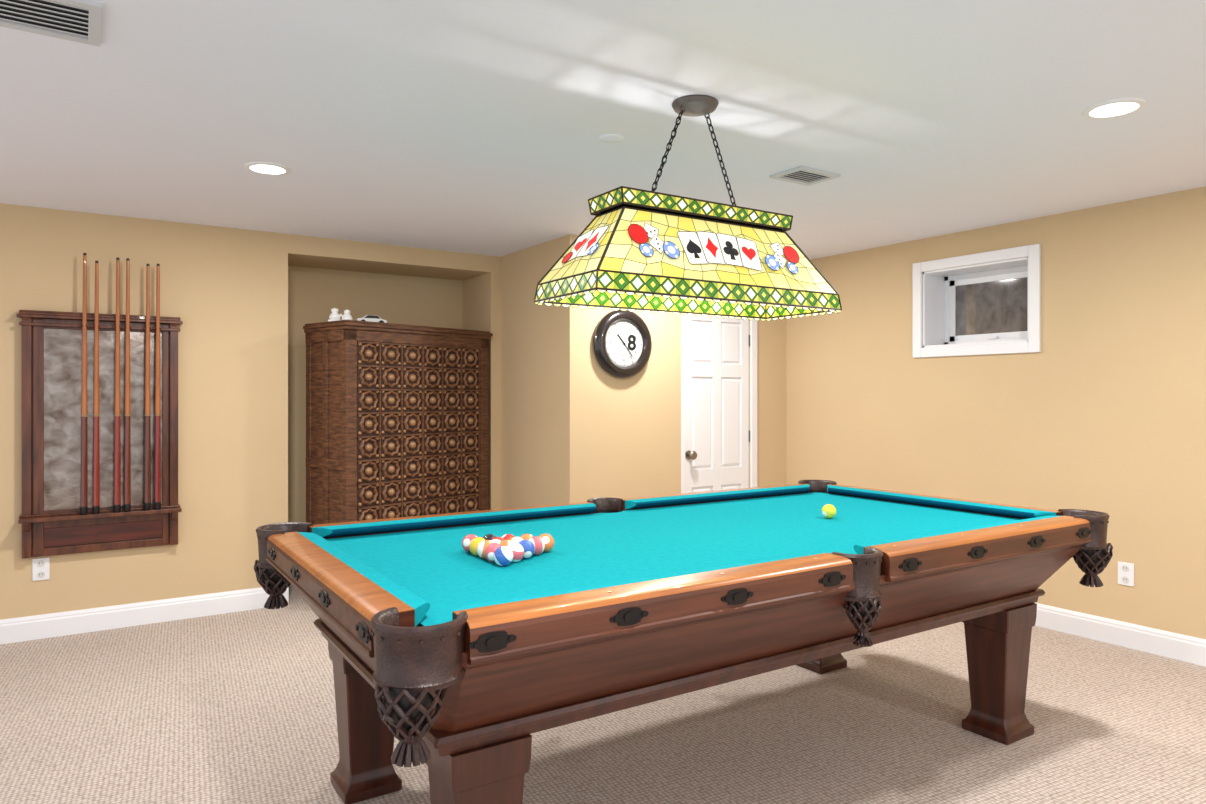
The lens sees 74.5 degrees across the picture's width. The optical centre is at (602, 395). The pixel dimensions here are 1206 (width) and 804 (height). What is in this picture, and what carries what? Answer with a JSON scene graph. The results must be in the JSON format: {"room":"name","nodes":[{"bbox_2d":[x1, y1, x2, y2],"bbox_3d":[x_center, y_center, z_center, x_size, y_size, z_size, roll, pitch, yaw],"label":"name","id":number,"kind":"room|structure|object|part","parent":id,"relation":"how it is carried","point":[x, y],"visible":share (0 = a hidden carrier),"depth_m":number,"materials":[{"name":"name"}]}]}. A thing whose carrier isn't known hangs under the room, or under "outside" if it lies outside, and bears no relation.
{"room":"billiard room","nodes":[
{"label":"billiard room","id":0,"kind":"room"},
{"bbox_2d":[0,203,500,619],"bbox_3d":[-2.883,0.139,4.385,4.830,2.191,0.600,0,0,-33],"label":"wall","id":1,"kind":"structure","parent":0,"point":[244,299],"depth_m":4.48,"materials":[{"name":"beige paint"}]},
{"bbox_2d":[32,557,49,580],"bbox_3d":[-2.858,0.883,4.037,0.072,0.112,0.009,0,0,-33],"label":"electrical outlet","id":2,"kind":"object","parent":1,"relation":"attached to","point":[40,566],"visible":1,"depth_m":4.03,"materials":[{"name":"white paint"}]},
{"bbox_2d":[16,310,182,558],"bbox_3d":[-2.605,0.193,4.139,0.732,1.242,0.118,0,0,-33],"label":"cue rack","id":3,"kind":"object","parent":1,"relation":"attached to","point":[51,519],"visible":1,"depth_m":4.12,"materials":[{"name":"brown wood"}]},
{"bbox_2d":[80,253,87,514],"bbox_3d":[-2.657,-0.063,4.066,0.032,1.341,0.032,0,-1,-33],"label":"pool cue","id":4,"kind":"object","parent":3,"relation":"in","point":[84,453],"depth_m":4.06,"materials":[{"name":"brown wood"}]},
{"bbox_2d":[92,261,99,513],"bbox_3d":[-2.614,-0.045,4.094,0.032,1.306,0.032,0,-1,-33],"label":"pool cue","id":5,"kind":"object","parent":3,"relation":"in","point":[96,451],"depth_m":4.09,"materials":[{"name":"brown wood"}]},
{"bbox_3d":[-2.628,0.722,4.174,0.552,0.095,0.034,0,0,-33],"label":"panel","id":6,"kind":"part","parent":3,"relation":"part of","materials":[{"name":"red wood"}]},
{"bbox_3d":[-2.619,0.121,4.174,0.527,0.945,0.005,0,0,-33],"label":"antique panel","id":7,"kind":"part","parent":3,"relation":"part of","materials":[{"name":"mirror"}]},
{"bbox_2d":[114,257,120,511],"bbox_3d":[-2.536,-0.058,4.146,0.032,1.331,0.032,0,-1,-33],"label":"pool cue","id":8,"kind":"object","parent":3,"relation":"in","point":[117,432],"depth_m":4.14,"materials":[{"name":"brown wood"}]},
{"bbox_2d":[124,258,130,511],"bbox_3d":[-2.498,-0.058,4.170,0.032,1.331,0.032,0,-1,-33],"label":"pool cue","id":9,"kind":"object","parent":3,"relation":"in","point":[127,431],"depth_m":4.16,"materials":[{"name":"brown wood"}]},
{"bbox_2d":[144,264,150,509],"bbox_3d":[-2.422,-0.048,4.221,0.032,1.311,0.032,0,-1,-33],"label":"pool cue","id":10,"kind":"object","parent":3,"relation":"in","point":[147,440],"depth_m":4.21,"materials":[{"name":"brown wood"}]},
{"bbox_2d":[154,264,160,509],"bbox_3d":[-2.383,-0.050,4.247,0.032,1.316,0.032,0,-1,-33],"label":"pool cue","id":11,"kind":"object","parent":3,"relation":"in","point":[157,456],"depth_m":4.24,"materials":[{"name":"brown wood"}]},
{"bbox_2d":[0,587,288,643],"bbox_3d":[-3.294,1.175,3.744,3.437,0.119,0.016,0,0,-33],"label":"baseboard","id":12,"kind":"structure","parent":1,"relation":"attached to","point":[27,628],"depth_m":4.24,"materials":[{"name":"white wood"}]},
{"bbox_2d":[501,234,680,508],"bbox_3d":[-0.263,0.139,5.568,0.845,2.191,1.518,0,0,-33],"label":"wall","id":13,"kind":"structure","parent":0,"point":[572,430],"depth_m":5.00,"materials":[{"name":"beige paint"}]},
{"bbox_2d":[593,309,651,377],"bbox_3d":[0.129,-0.319,4.881,0.426,0.426,0.060,0,0,-33],"label":"round clock","id":14,"kind":"object","parent":13,"relation":"attached to","point":[622,342],"visible":1,"depth_m":4.87,"materials":[{"name":"black"}]},
{"bbox_2d":[681,315,756,492],"bbox_3d":[0.789,0.285,5.404,0.712,1.898,0.016,0,0,-33],"label":"trim","id":15,"kind":"structure","parent":13,"relation":"attached to","point":[753,323],"depth_m":5.57,"materials":[{"name":"white wood"}]},
{"bbox_2d":[0,0,1205,259],"bbox_3d":[0.083,-1.007,1.913,7.049,0.100,8.300,0,0,-33],"label":"ceiling","id":16,"kind":"structure","parent":0,"point":[464,126],"depth_m":2.65,"materials":[{"name":"white paint"}]},
{"bbox_2d":[0,0,102,46],"bbox_3d":[-1.489,-0.952,1.916,0.470,0.010,0.260,0,0,-33],"label":"ceiling air vent","id":17,"kind":"object","parent":16,"relation":"attached to","point":[80,21],"depth_m":2.00,"materials":[{"name":"white metal"}]},
{"bbox_2d":[244,162,290,174],"bbox_3d":[-1.409,-0.954,3.337,0.184,0.007,0.184,0,0,-33],"label":"recessed light","id":18,"kind":"object","parent":16,"relation":"in","point":[268,168],"visible":1,"depth_m":3.33,"materials":[{"name":"white"}]},
{"bbox_2d":[599,134,624,143],"bbox_3d":[0.033,-0.953,2.948,0.096,0.008,0.096,0,0,-33],"label":"cover plate","id":19,"kind":"object","parent":16,"relation":"attached to","point":[607,138],"depth_m":2.93,"materials":[{"name":"white plastic"}]},
{"bbox_2d":[534,94,841,320],"bbox_3d":[0.301,-0.619,2.596,0.999,0.675,0.367,0,0,-33],"label":"lamp","id":20,"kind":"object","parent":16,"relation":"hanging from","point":[641,250],"visible":1,"depth_m":2.47,"materials":[{"name":"yellow glass"}]},
{"bbox_3d":[0.301,-0.585,2.596,0.700,0.054,0.180,0,0,-33],"label":"crown frame","id":21,"kind":"part","parent":20,"relation":"part of","materials":[{"name":"black metal"}]},
{"bbox_2d":[769,165,840,185],"bbox_3d":[0.876,-0.952,3.443,0.244,0.010,0.184,0,0,-33],"label":"ceiling air vent","id":22,"kind":"object","parent":16,"relation":"attached to","point":[803,175],"depth_m":3.44,"materials":[{"name":"white metal"}]},
{"bbox_2d":[1082,98,1146,118],"bbox_3d":[1.700,-0.954,2.641,0.184,0.007,0.184,0,0,-33],"label":"recessed light","id":23,"kind":"object","parent":16,"relation":"in","point":[1122,106],"visible":1,"depth_m":2.63,"materials":[{"name":"white"}]},
{"bbox_2d":[0,586,1205,803],"bbox_3d":[0.083,1.284,1.913,7.049,0.100,8.300,0,0,-33],"label":"floor","id":24,"kind":"structure","parent":0,"point":[239,707],"depth_m":2.90,"materials":[{"name":"carpet"}]},
{"bbox_2d":[303,320,492,524],"bbox_3d":[-1.286,0.399,5.107,0.464,1.670,1.130,0,0,39],"label":"armoire","id":25,"kind":"object","parent":24,"relation":"on","point":[397,414],"visible":0.74,"depth_m":4.82,"materials":[{"name":"brown wood"}]},
{"bbox_2d":[327,308,352,321],"bbox_3d":[-1.569,-0.481,4.750,0.150,0.090,0.066,0,0,-22],"label":"figurine","id":26,"kind":"object","parent":25,"relation":"on","point":[334,316],"visible":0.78,"depth_m":4.73,"materials":[{"name":"white ceramic"}]},
{"bbox_2d":[355,315,386,322],"bbox_3d":[-1.435,-0.466,4.913,0.182,0.060,0.080,0,0,-28],"label":"toy car","id":27,"kind":"object","parent":25,"relation":"on","point":[372,318],"visible":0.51,"depth_m":4.88,"materials":[{"name":"white plastic"}]},
{"bbox_2d":[253,480,1112,803],"bbox_3d":[0.351,0.828,2.713,2.657,0.812,1.415,0,0,-33],"label":"pool table","id":28,"kind":"object","parent":24,"relation":"on","point":[454,654],"visible":0.98,"depth_m":2.15,"materials":[{"name":"brown wood"}]},
{"bbox_3d":[-0.749,0.996,2.508,0.190,0.476,0.190,0,0,-33],"label":"leg","id":29,"kind":"part","parent":28,"relation":"part of","materials":[{"name":"brown wood"}]},
{"bbox_3d":[-0.288,0.996,1.794,0.190,0.476,0.190,0,0,-33],"label":"leg","id":30,"kind":"part","parent":28,"relation":"part of","materials":[{"name":"brown wood"}]},
{"bbox_2d":[462,534,554,565],"bbox_3d":[-0.253,0.440,2.322,0.246,0.055,0.276,0,0,-33],"label":"balls","id":31,"kind":"object","parent":28,"relation":"on","point":[506,549],"visible":1,"depth_m":2.26,"materials":[{"name":"multicoloured plastic"}]},
{"bbox_3d":[0.351,0.733,2.713,2.344,0.054,1.060,0,0,-33],"label":"moulding","id":32,"kind":"part","parent":28,"relation":"part of","materials":[{"name":"brown wood"}]},
{"bbox_3d":[0.989,0.996,3.632,0.190,0.476,0.190,0,0,-33],"label":"leg","id":33,"kind":"part","parent":28,"relation":"part of","materials":[{"name":"brown wood"}]},
{"bbox_2d":[821,504,835,518],"bbox_3d":[0.860,0.440,3.021,0.055,0.055,0.055,0,0,-33],"label":"ball","id":34,"kind":"object","parent":28,"relation":"on","point":[828,511],"visible":1,"depth_m":3.00,"materials":[{"name":"yellow plastic"}]},
{"bbox_3d":[1.451,0.996,2.917,0.190,0.476,0.190,0,0,-33],"label":"leg","id":35,"kind":"part","parent":28,"relation":"part of","materials":[{"name":"brown wood"}]},
{"bbox_2d":[692,320,739,490],"bbox_3d":[0.763,0.311,5.442,0.588,1.826,0.035,0,0,-33],"label":"panels","id":36,"kind":"object","parent":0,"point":[692,320],"visible":0.14,"depth_m":5.40,"materials":[{"name":"white paint"}]},
{"bbox_2d":[685,314,748,492],"bbox_3d":[0.792,0.311,5.399,0.588,1.826,0.088,0,0,-33],"label":"door","id":37,"kind":"structure","parent":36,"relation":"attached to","point":[725,337],"depth_m":5.41,"materials":[{"name":"white paint"}]},
{"bbox_3d":[0.587,0.394,5.250,0.060,0.060,0.066,0,0,-33],"label":"knob","id":38,"kind":"part","parent":37,"relation":"part of","materials":[{"name":"gold metal"}]},
{"bbox_2d":[749,318,785,487],"bbox_3d":[0.866,0.139,5.555,1.024,2.191,0.150,0,0,-33],"label":"wall","id":39,"kind":"structure","parent":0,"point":[771,335],"depth_m":5.69,"materials":[{"name":"beige paint"}]},
{"bbox_2d":[786,186,1205,638],"bbox_3d":[3.247,0.139,3.155,0.300,2.191,6.880,0,0,-33],"label":"wall","id":40,"kind":"structure","parent":0,"point":[1109,416],"depth_m":4.16,"materials":[{"name":"beige paint"}]},
{"bbox_2d":[923,257,1027,347],"bbox_3d":[2.248,-0.522,4.648,0.280,0.461,0.653,0,0,-33],"label":"reveal","id":41,"kind":"object","parent":40,"relation":"attached to","point":[933,281],"visible":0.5,"depth_m":4.84,"materials":[{"name":"white"}]},
{"bbox_2d":[944,265,1026,343],"bbox_3d":[2.314,-0.522,4.692,0.060,0.437,0.629,0,0,-33],"label":"window","id":42,"kind":"structure","parent":41,"relation":"attached to","point":[995,306],"depth_m":4.73,"materials":[{"name":"white glass"}]},
{"bbox_3d":[2.314,-0.522,4.692,0.060,0.437,0.629,0,0,-33],"label":"sash","id":43,"kind":"part","parent":42,"relation":"part of","materials":[{"name":"white plastic"}]},
{"bbox_2d":[913,244,1040,357],"bbox_3d":[2.123,-0.522,4.566,0.018,0.581,0.773,0,0,-33],"label":"window frame","id":44,"kind":"structure","parent":40,"relation":"attached to","point":[1033,252],"depth_m":4.49,"materials":[{"name":"white"}]},
{"bbox_2d":[1035,603,1205,666],"bbox_3d":[3.171,1.175,2.985,0.016,0.119,6.680,0,0,-33],"label":"baseboard","id":45,"kind":"structure","parent":40,"relation":"attached to","point":[1190,649],"depth_m":3.90,"materials":[{"name":"white wood"}]},
{"bbox_2d":[1118,561,1133,586],"bbox_3d":[2.569,0.877,3.901,0.009,0.112,0.072,0,0,-33],"label":"electrical outlet","id":46,"kind":"object","parent":40,"relation":"attached to","point":[1125,570],"visible":1,"depth_m":3.90,"materials":[{"name":"white plastic"}]}
]}

